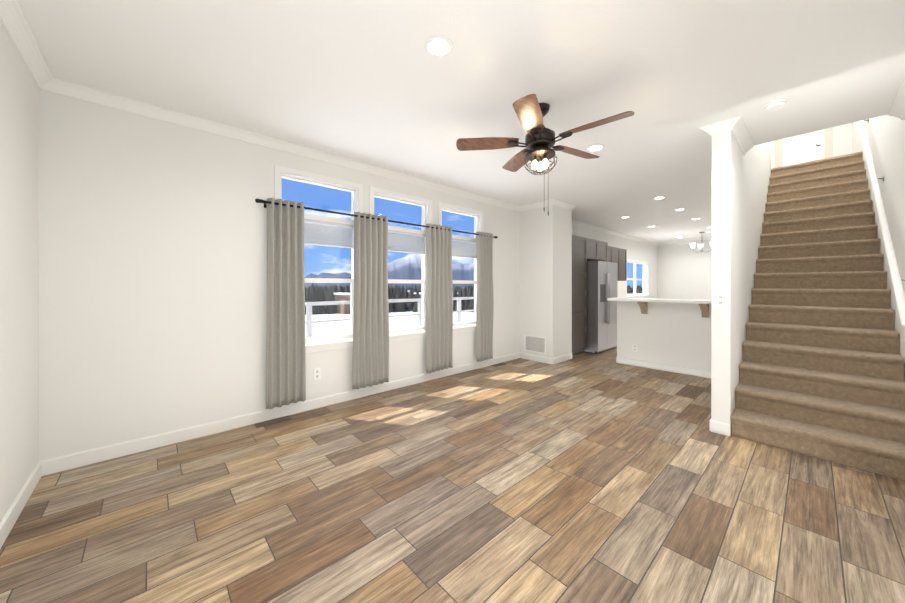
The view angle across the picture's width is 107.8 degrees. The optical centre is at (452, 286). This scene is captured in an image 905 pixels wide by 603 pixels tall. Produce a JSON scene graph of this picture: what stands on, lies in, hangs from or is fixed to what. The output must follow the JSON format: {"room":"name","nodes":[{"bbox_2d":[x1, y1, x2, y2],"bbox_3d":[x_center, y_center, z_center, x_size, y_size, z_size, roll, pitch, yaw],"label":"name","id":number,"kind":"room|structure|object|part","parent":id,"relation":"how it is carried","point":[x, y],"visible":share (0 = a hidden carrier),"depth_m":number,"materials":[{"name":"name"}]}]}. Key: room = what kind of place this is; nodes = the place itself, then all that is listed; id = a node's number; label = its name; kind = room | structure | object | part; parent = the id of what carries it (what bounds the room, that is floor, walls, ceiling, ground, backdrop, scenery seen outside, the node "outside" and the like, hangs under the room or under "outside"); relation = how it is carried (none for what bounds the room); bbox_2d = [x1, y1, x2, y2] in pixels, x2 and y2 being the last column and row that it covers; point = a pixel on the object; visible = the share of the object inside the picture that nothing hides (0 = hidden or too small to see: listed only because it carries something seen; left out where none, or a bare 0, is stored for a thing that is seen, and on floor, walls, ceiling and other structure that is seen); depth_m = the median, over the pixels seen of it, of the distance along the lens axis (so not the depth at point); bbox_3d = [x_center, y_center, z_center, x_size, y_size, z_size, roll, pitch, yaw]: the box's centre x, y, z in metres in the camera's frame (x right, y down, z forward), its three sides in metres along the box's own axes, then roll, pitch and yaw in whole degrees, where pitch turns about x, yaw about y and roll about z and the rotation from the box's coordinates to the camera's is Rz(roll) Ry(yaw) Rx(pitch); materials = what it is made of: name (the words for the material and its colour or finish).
{"room":"empty living room","nodes":[
{"label":"empty living room","id":0,"kind":"room"},
{"bbox_2d":[0,23,38,521],"bbox_3d":[-1.445,-0.058,0.644,0.150,2.700,4.190,0,0,-43],"label":"wall","id":1,"kind":"structure","parent":0,"point":[19,324],"depth_m":1.88,"materials":[{"name":"white paint"}]},
{"bbox_2d":[0,460,43,548],"bbox_3d":[-1.439,1.240,0.760,0.013,0.102,3.990,0,0,-43],"label":"baseboard","id":2,"kind":"structure","parent":1,"relation":"attached to","point":[7,523],"depth_m":1.87,"materials":[{"name":"white"}]},
{"bbox_2d":[0,0,55,91],"bbox_3d":[-1.416,-1.370,0.776,0.075,0.075,3.870,0,0,-43],"label":"crown molding","id":3,"kind":"structure","parent":1,"relation":"attached to","point":[14,23],"depth_m":1.86,"materials":[{"name":"white"}]},
{"bbox_2d":[38,89,656,460],"bbox_3d":[2.008,-0.067,6.755,13.500,2.700,0.150,0,0,-43],"label":"wall","id":4,"kind":"structure","parent":0,"point":[152,272],"depth_m":2.67,"materials":[{"name":"white paint"}]},
{"bbox_2d":[38,79,519,210],"bbox_3d":[-0.775,-1.375,4.047,5.440,0.075,0.075,0,0,-43],"label":"crown molding","id":5,"kind":"structure","parent":4,"relation":"attached to","point":[64,88],"depth_m":2.98,"materials":[{"name":"white"}]},
{"bbox_2d":[44,352,519,475],"bbox_3d":[-0.796,1.235,4.074,5.440,0.102,0.013,0,0,-43],"label":"baseboard","id":6,"kind":"structure","parent":4,"relation":"attached to","point":[60,464],"depth_m":2.97,"materials":[{"name":"white wood"}]},
{"bbox_2d":[313,368,320,379],"bbox_3d":[-1.432,0.928,3.494,0.075,0.115,0.007,0,0,-43],"label":"outlet","id":7,"kind":"object","parent":4,"relation":"attached to","point":[316,373],"visible":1,"depth_m":3.49,"materials":[{"name":"white plastic"}]},
{"bbox_2d":[274,165,473,352],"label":"living room window","id":8,"kind":"structure","parent":4,"relation":"in","point":[325,342],"depth_m":3.68,"materials":[{"name":"white"}]},
{"bbox_2d":[304,218,353,247],"bbox_3d":[-1.415,-0.570,3.554,0.740,0.264,0.040,0,0,-43],"label":"window blind","id":9,"kind":"object","parent":8,"relation":"attached to","point":[317,238],"visible":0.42,"depth_m":3.60,"materials":[{"name":"grey fabric"}]},
{"bbox_3d":[-1.339,0.895,5.080,8.000,1.280,1.900,0,0,-43],"label":"exterior deck railing","id":10,"kind":"part","parent":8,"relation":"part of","materials":[{"name":"white wood"}]},
{"bbox_2d":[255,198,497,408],"bbox_3d":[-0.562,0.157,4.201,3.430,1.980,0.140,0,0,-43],"label":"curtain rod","id":11,"kind":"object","parent":4,"relation":"attached to","point":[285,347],"visible":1,"depth_m":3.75,"materials":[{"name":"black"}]},
{"bbox_2d":[266,198,305,408],"bbox_3d":[-1.605,0.158,3.202,0.364,1.980,0.077,0,0,-43],"label":"curtain","id":12,"kind":"object","parent":11,"relation":"hanging from","point":[285,303],"depth_m":3.19,"materials":[{"name":"fabric"}]},
{"bbox_2d":[352,211,388,389],"bbox_3d":[-0.939,0.157,3.814,0.464,1.980,0.078,0,0,-43],"label":"curtain","id":13,"kind":"object","parent":11,"relation":"hanging from","point":[370,358],"depth_m":3.79,"materials":[{"name":"fabric"}]},
{"bbox_2d":[426,223,452,372],"bbox_3d":[-0.165,0.156,4.523,0.484,1.980,0.078,0,0,-43],"label":"curtain","id":14,"kind":"object","parent":11,"relation":"hanging from","point":[439,282],"depth_m":4.49,"materials":[{"name":"fabric"}]},
{"bbox_2d":[476,232,493,361],"bbox_3d":[0.513,0.155,5.145,0.374,1.980,0.078,0,0,-43],"label":"curtain","id":15,"kind":"object","parent":11,"relation":"hanging from","point":[484,241],"depth_m":5.12,"materials":[{"name":"fabric"}]},
{"bbox_2d":[370,186,431,341],"bbox_3d":[-0.671,-0.247,4.271,0.975,1.872,0.190,0,0,-43],"label":"living room window","id":16,"kind":"structure","parent":4,"relation":"in","point":[407,333],"depth_m":4.34,"materials":[{"name":"white"}]},
{"bbox_2d":[388,230,425,253],"bbox_3d":[-0.654,-0.571,4.252,0.755,0.264,0.040,0,0,-43],"label":"window blind","id":17,"kind":"object","parent":16,"relation":"attached to","point":[405,235],"visible":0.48,"depth_m":4.29,"materials":[{"name":"grey fabric"}]},
{"bbox_2d":[438,202,483,333],"bbox_3d":[0.113,-0.248,4.989,0.970,1.872,0.190,0,0,-43],"label":"living room window","id":18,"kind":"structure","parent":4,"relation":"in","point":[463,326],"depth_m":5.05,"materials":[{"name":"white"}]},
{"bbox_2d":[452,238,475,257],"bbox_3d":[0.129,-0.573,4.970,0.750,0.264,0.040,0,0,-43],"label":"window blind","id":19,"kind":"object","parent":18,"relation":"attached to","point":[462,241],"visible":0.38,"depth_m":5.00,"materials":[{"name":"grey fabric"}]},
{"bbox_2d":[588,239,599,260],"bbox_3d":[2.582,-0.737,6.763,0.535,0.400,0.604,0,0,-43],"label":"upper cabinet","id":20,"kind":"object","parent":4,"relation":"attached to","point":[593,245],"depth_m":6.58,"materials":[{"name":"grey wood"}]},
{"bbox_2d":[592,241,607,261],"bbox_3d":[2.893,-0.738,7.049,0.537,0.400,0.604,0,0,-43],"label":"upper cabinet","id":21,"kind":"object","parent":4,"relation":"attached to","point":[603,245],"depth_m":6.88,"materials":[{"name":"grey wood"}]},
{"bbox_2d":[608,247,615,262],"bbox_3d":[3.497,-0.539,7.779,0.560,0.800,0.344,0,0,-43],"label":"upper cabinet","id":22,"kind":"object","parent":4,"relation":"attached to","point":[611,250],"depth_m":7.81,"materials":[{"name":"grey wood"}]},
{"bbox_2d":[572,220,659,245],"bbox_3d":[4.321,-1.382,8.721,7.130,0.075,0.075,0,0,-43],"label":"crown molding","id":23,"kind":"structure","parent":4,"relation":"attached to","point":[576,223],"depth_m":8.45,"materials":[{"name":"white wood"}]},
{"bbox_2d":[616,248,619,280],"bbox_3d":[3.824,-0.539,8.079,0.560,0.800,0.344,0,0,-43],"label":"upper cabinet","id":24,"kind":"object","parent":4,"relation":"attached to","point":[617,249],"depth_m":8.07,"materials":[{"name":"grey wood"}]},
{"bbox_2d":[620,248,626,280],"bbox_3d":[4.130,-0.540,8.360,0.502,0.800,0.344,0,0,-43],"label":"upper cabinet","id":25,"kind":"object","parent":4,"relation":"attached to","point":[623,252],"depth_m":8.28,"materials":[{"name":"grey wood"}]},
{"bbox_2d":[625,259,649,297],"bbox_3d":[5.526,-0.206,9.954,1.940,1.132,0.190,0,0,-43],"label":"dining room window","id":26,"kind":"structure","parent":4,"relation":"in","point":[645,293],"depth_m":10.12,"materials":[{"name":"white"}]},
{"bbox_2d":[0,346,904,602],"bbox_3d":[3.424,1.335,5.213,13.500,0.100,4.340,0,0,-43],"label":"floor","id":27,"kind":"structure","parent":0,"point":[585,477],"depth_m":1.90,"materials":[{"name":"brown wood"}]},
{"bbox_2d":[254,416,291,427],"bbox_3d":[-1.705,1.285,3.142,0.300,0.006,0.110,0,0,-43],"label":"floor vent","id":28,"kind":"object","parent":27,"relation":"in","point":[270,422],"visible":1,"depth_m":3.13,"materials":[{"name":"brown"}]},
{"bbox_2d":[491,363,506,366],"bbox_3d":[0.764,1.282,5.406,0.300,0.006,0.110,0,0,-43],"label":"floor vent","id":29,"kind":"object","parent":27,"relation":"in","point":[498,364],"visible":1,"depth_m":5.40,"materials":[{"name":"brown"}]},
{"bbox_2d":[572,235,587,354],"bbox_3d":[2.130,0.173,6.351,0.686,2.220,0.604,0,0,-43],"label":"tall cabinet","id":30,"kind":"object","parent":27,"relation":"on","point":[584,250],"depth_m":6.18,"materials":[{"name":"grey wood"}]},
{"bbox_2d":[583,261,616,353],"bbox_3d":[2.839,0.398,6.796,0.920,1.770,0.807,0,0,-43],"label":"fridge","id":31,"kind":"object","parent":27,"relation":"on","point":[601,310],"visible":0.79,"depth_m":6.36,"materials":[{"name":"silver metal"}]},
{"bbox_2d":[731,152,904,479],"bbox_3d":[4.179,-0.332,3.821,3.991,3.240,0.962,0,0,-43],"label":"stairs","id":32,"kind":"structure","parent":27,"relation":"on","point":[821,369],"depth_m":3.12,"materials":[{"name":"carpet"}]},
{"bbox_2d":[17,0,904,243],"bbox_3d":[3.424,-1.685,5.208,13.200,0.540,4.040,0,0,-43],"label":"ceiling","id":33,"kind":"structure","parent":0,"point":[374,83],"depth_m":2.21,"materials":[{"name":"white paint"}]},
{"bbox_2d":[425,36,452,56],"bbox_3d":[-0.079,-1.405,1.942,0.170,0.008,0.170,0,0,-43],"label":"recessed light","id":34,"kind":"object","parent":33,"relation":"in","point":[438,46],"visible":1,"depth_m":1.93,"materials":[{"name":"white plastic"}]},
{"bbox_2d":[456,94,633,215],"bbox_3d":[0.728,-0.983,2.596,1.275,0.854,1.256,0,0,-43],"label":"ceiling fan","id":35,"kind":"object","parent":33,"relation":"hanging from","point":[531,111],"visible":1,"depth_m":2.56,"materials":[{"name":"brown wood"}]},
{"bbox_2d":[586,144,603,150],"bbox_3d":[1.454,-1.408,3.362,0.170,0.008,0.170,0,0,-43],"label":"recessed light","id":36,"kind":"object","parent":33,"relation":"in","point":[596,147],"visible":1,"depth_m":3.34,"materials":[{"name":"white"}]},
{"bbox_2d":[690,232,711,252],"bbox_3d":[6.567,-1.149,8.627,0.535,0.541,0.527,0,0,-43],"label":"chandelier","id":37,"kind":"object","parent":33,"relation":"hanging from","point":[692,245],"visible":0.79,"depth_m":8.62,"materials":[{"name":"white glass"}]},
{"bbox_2d":[763,99,787,111],"bbox_3d":[2.495,-1.393,2.552,0.140,0.034,0.140,0,0,-43],"label":"recessed light","id":38,"kind":"object","parent":33,"relation":"attached to","point":[774,105],"visible":1,"depth_m":2.53,"materials":[{"name":"white plastic"}]},
{"bbox_2d":[520,205,571,357],"bbox_3d":[1.659,-0.066,5.885,0.630,2.700,0.660,0,0,-43],"label":"wall","id":39,"kind":"structure","parent":0,"point":[545,275],"depth_m":5.64,"materials":[{"name":"white paint"}]},
{"bbox_2d":[524,335,545,353],"bbox_3d":[1.412,0.994,5.681,0.010,0.280,0.430,0,0,-43],"label":"air vent","id":40,"kind":"object","parent":39,"relation":"in","point":[536,344],"visible":1,"depth_m":5.66,"materials":[{"name":"white plastic"}]},
{"bbox_2d":[520,352,551,363],"bbox_3d":[1.425,1.232,5.666,0.013,0.102,0.630,0,0,-43],"label":"baseboard","id":41,"kind":"structure","parent":39,"relation":"attached to","point":[542,359],"depth_m":5.64,"materials":[{"name":"white wood"}]},
{"bbox_2d":[520,200,551,210],"bbox_3d":[1.422,-1.378,5.619,0.075,0.075,0.570,0,0,-43],"label":"crown molding","id":42,"kind":"structure","parent":39,"relation":"attached to","point":[543,203],"depth_m":5.63,"materials":[{"name":"white wood"}]},
{"bbox_2d":[552,353,571,363],"bbox_3d":[1.881,1.232,5.636,0.643,0.102,0.013,0,0,-43],"label":"baseboard","id":43,"kind":"structure","parent":39,"relation":"attached to","point":[566,357],"depth_m":5.61,"materials":[{"name":"white wood"}]},
{"bbox_2d":[548,199,575,210],"bbox_3d":[1.879,-1.377,5.587,0.705,0.075,0.075,0,0,-43],"label":"crown molding","id":44,"kind":"structure","parent":39,"relation":"attached to","point":[555,202],"depth_m":5.54,"materials":[{"name":"white wood"}]},
{"bbox_2d":[616,301,710,377],"bbox_3d":[3.348,0.760,4.997,0.163,1.050,1.621,0,0,-43],"label":"wall","id":45,"kind":"structure","parent":0,"point":[670,337],"depth_m":5.01,"materials":[{"name":"white paint"}]},
{"bbox_2d":[632,344,637,351],"bbox_3d":[2.945,0.995,5.329,0.007,0.115,0.075,0,0,-43],"label":"outlet","id":46,"kind":"object","parent":45,"relation":"attached to","point":[635,347],"visible":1,"depth_m":5.32,"materials":[{"name":"white plastic"}]},
{"bbox_2d":[607,297,710,317],"bbox_3d":[3.259,0.315,4.940,0.470,0.242,1.657,0,0,-43],"label":"countertop","id":47,"kind":"structure","parent":45,"relation":"on","point":[703,305],"depth_m":4.85,"materials":[{"name":"white stone"}]},
{"bbox_2d":[657,242,711,299],"bbox_3d":[8.394,-0.072,9.667,0.150,2.700,4.190,0,0,-43],"label":"wall","id":48,"kind":"structure","parent":0,"point":[684,271],"depth_m":10.59,"materials":[{"name":"white paint"}]},
{"bbox_2d":[660,240,711,245],"bbox_3d":[7.882,-1.385,10.057,0.075,0.075,2.760,0,0,-43],"label":"crown molding","id":49,"kind":"structure","parent":48,"relation":"attached to","point":[700,241],"depth_m":10.46,"materials":[{"name":"white wood"}]},
{"bbox_2d":[711,131,770,435],"bbox_3d":[5.648,-1.561,5.912,8.970,5.690,0.130,0,0,-43],"label":"wall","id":50,"kind":"structure","parent":0,"point":[740,182],"depth_m":2.93,"materials":[{"name":"white paint"}]},
{"bbox_2d":[699,123,723,145],"bbox_3d":[5.559,-1.378,5.955,9.045,0.075,0.095,0,0,-43],"label":"crown molding","id":51,"kind":"structure","parent":50,"relation":"attached to","point":[712,129],"depth_m":2.91,"materials":[{"name":"white"}]},
{"bbox_2d":[709,419,723,432],"bbox_3d":[5.594,1.232,5.965,8.983,0.102,0.013,0,0,-43],"label":"baseboard","id":52,"kind":"structure","parent":50,"relation":"attached to","point":[713,424],"depth_m":2.91,"materials":[{"name":"white wood"}]},
{"bbox_2d":[717,293,723,306],"bbox_3d":[2.340,0.119,2.881,0.007,0.115,0.045,0,0,-43],"label":"light switch","id":53,"kind":"object","parent":50,"relation":"attached to","point":[720,299],"visible":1,"depth_m":2.88,"materials":[{"name":"white plastic"}]},
{"bbox_2d":[724,116,753,154],"bbox_3d":[2.670,-1.374,3.054,0.865,0.075,0.095,0,0,-43],"label":"crown molding","id":54,"kind":"structure","parent":50,"relation":"attached to","point":[736,125],"depth_m":2.93,"materials":[{"name":"white"}]},
{"bbox_2d":[783,130,820,165],"bbox_3d":[8.752,-3.186,9.102,0.100,2.450,2.580,0,0,-43],"label":"wall","id":55,"kind":"structure","parent":0,"point":[801,148],"depth_m":8.61,"materials":[{"name":"white paint"}]},
{"bbox_2d":[771,123,851,168],"bbox_3d":[6.535,-3.183,7.082,0.100,2.450,2.600,0,0,-43],"label":"wall","id":56,"kind":"structure","parent":0,"point":[842,139],"depth_m":6.20,"materials":[{"name":"white paint"}]},
{"bbox_2d":[775,127,832,167],"bbox_3d":[6.981,-3.017,6.582,0.118,2.120,0.780,0,0,-43],"label":"door frame","id":57,"kind":"structure","parent":56,"relation":"attached to","point":[828,142],"depth_m":6.34,"materials":[{"name":"beige wood"}]},
{"bbox_2d":[816,129,823,158],"bbox_3d":[7.397,-2.975,6.640,0.588,2.005,0.115,0,0,-43],"label":"door leaf","id":58,"kind":"structure","parent":56,"relation":"in","point":[822,144],"depth_m":6.43,"materials":[{"name":"white wood"}]},
{"bbox_2d":[772,152,859,168],"bbox_3d":[6.902,-1.964,7.421,4.884,0.012,2.592,0,0,-43],"label":"floor","id":59,"kind":"structure","parent":0,"point":[816,160],"depth_m":5.14,"materials":[{"name":"brown carpet"}]},
{"bbox_2d":[852,114,904,381],"bbox_3d":[4.840,-1.557,3.664,13.200,5.690,0.150,0,0,-43],"label":"wall","id":60,"kind":"structure","parent":0,"point":[886,136],"depth_m":3.09,"materials":[{"name":"white paint"}]},
{"bbox_2d":[858,119,904,326],"bbox_3d":[4.532,-1.348,3.550,4.172,3.233,0.095,0,0,-43],"label":"handrail","id":61,"kind":"object","parent":60,"relation":"attached to","point":[897,280],"visible":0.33,"depth_m":2.78,"materials":[{"name":"painted wood"},{"name":"metal"}]},
{"bbox_2d":[888,78,904,120],"bbox_3d":[1.749,-1.370,0.984,5.020,0.075,0.075,0,0,-43],"label":"crown molding","id":62,"kind":"structure","parent":60,"relation":"attached to","point":[897,110],"depth_m":2.52,"materials":[{"name":"white"}]},
{"label":"outside","id":63,"kind":"structure","parent":0,"visible":0},
{"bbox_2d":[305,311,473,337],"bbox_3d":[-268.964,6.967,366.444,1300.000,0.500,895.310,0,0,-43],"label":"snow","id":64,"kind":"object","parent":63,"point":[409,320],"depth_m":65.58,"materials":[{"name":"white snow"}]},
{"bbox_2d":[305,254,473,290],"bbox_3d":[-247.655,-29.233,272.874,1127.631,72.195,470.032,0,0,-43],"label":"mountains","id":65,"kind":"structure","parent":64,"relation":"on","point":[416,267],"depth_m":455.12,"materials":[{"name":"white snow"}]},
{"bbox_2d":[305,283,642,314],"bbox_3d":[-106.648,3.118,111.281,553.345,8.000,267.749,0,0,-43],"label":"trees","id":66,"kind":"object","parent":64,"relation":"on","point":[399,292],"depth_m":91.47,"materials":[{"name":"brown plant"}]}
]}

